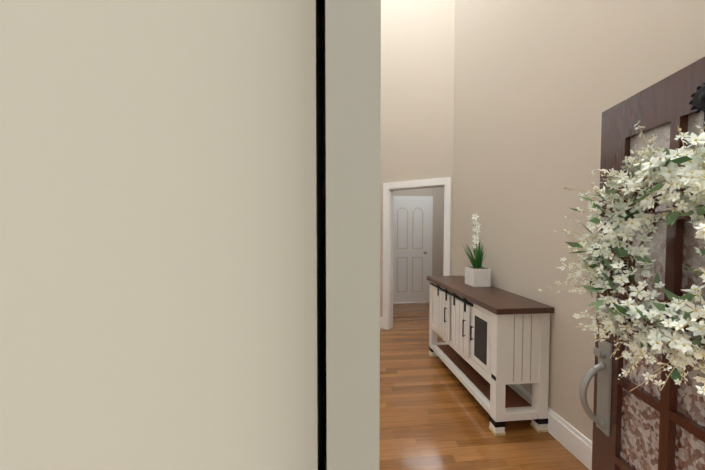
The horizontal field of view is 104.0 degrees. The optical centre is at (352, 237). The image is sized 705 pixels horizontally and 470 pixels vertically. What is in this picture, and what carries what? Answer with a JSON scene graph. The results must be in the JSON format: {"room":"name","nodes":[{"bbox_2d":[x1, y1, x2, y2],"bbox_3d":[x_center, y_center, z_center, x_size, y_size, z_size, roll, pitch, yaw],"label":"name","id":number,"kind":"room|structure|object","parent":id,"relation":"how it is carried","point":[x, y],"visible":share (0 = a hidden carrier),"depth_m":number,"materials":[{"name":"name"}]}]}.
{"room":"entryway","nodes":[
{"label":"entryway","id":0,"kind":"room"},
{"bbox_2d":[0,0,704,469],"bbox_3d":[-1.817,-1.596,4.476,9.100,5.850,9.120,0,2,-5],"label":"wall","id":1,"kind":"structure","parent":0,"point":[160,234],"depth_m":0.11,"materials":[{"name":"beige paint"}]},
{"bbox_2d":[322,0,380,469],"bbox_3d":[0.470,0.395,0.269,1.172,2.140,0.250,0,2,-5],"label":"door frame","id":2,"kind":"structure","parent":1,"relation":"attached to","point":[351,74],"depth_m":0.09,"materials":[{"name":"beige wood"}]},
{"bbox_2d":[393,200,428,302],"bbox_3d":[1.142,0.278,5.441,0.750,2.027,0.116,0,2,-5],"label":"hall door","id":3,"kind":"structure","parent":1,"relation":"in","point":[410,247],"depth_m":5.46,"materials":[{"name":"white wood"}]},
{"bbox_2d":[383,177,450,340],"bbox_3d":[0.863,0.281,3.832,0.794,2.140,0.618,0,2,-5],"label":"door frame","id":4,"kind":"structure","parent":1,"relation":"attached to","point":[389,189],"depth_m":3.52,"materials":[{"name":"white wood"}]},
{"bbox_2d":[513,384,591,469],"bbox_3d":[1.425,1.323,2.052,0.018,0.170,3.100,0,2,-5],"label":"baseboard","id":5,"kind":"structure","parent":1,"relation":"attached to","point":[576,443],"depth_m":1.83,"materials":[{"name":"white wood"}]},
{"bbox_2d":[579,57,704,469],"bbox_3d":[1.055,0.454,0.833,0.234,1.975,0.800,0,2,7],"label":"front door","id":6,"kind":"structure","parent":1,"relation":"in","point":[650,425],"depth_m":0.98,"materials":[{"name":"brown wood"}]},
{"bbox_2d":[538,82,704,394],"bbox_3d":[0.884,-0.037,0.791,0.402,1.004,0.845,0,2,7],"label":"wreath","id":7,"kind":"object","parent":6,"relation":"hanging from","point":[683,333],"visible":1,"depth_m":0.83,"materials":[{"name":"white plant"}]},
{"bbox_2d":[379,302,588,469],"bbox_3d":[-1.820,1.351,4.611,9.100,0.050,10.800,0,2,-5],"label":"floor","id":8,"kind":"structure","parent":0,"point":[434,414],"depth_m":2.09,"materials":[{"name":"brown wood"}]},
{"bbox_2d":[427,276,553,435],"bbox_3d":[1.142,0.930,2.605,0.445,0.920,1.340,0,2,-5],"label":"console","id":9,"kind":"object","parent":8,"relation":"on","point":[492,349],"visible":1,"depth_m":2.06,"materials":[{"name":"beige wood"}]},
{"bbox_2d":[462,213,490,286],"bbox_3d":[1.188,0.115,2.705,0.260,0.702,0.374,0,2,-5],"label":"potted plant","id":10,"kind":"object","parent":9,"relation":"on","point":[477,274],"visible":1,"depth_m":2.64,"materials":[{"name":"white ceramic"}]}
]}

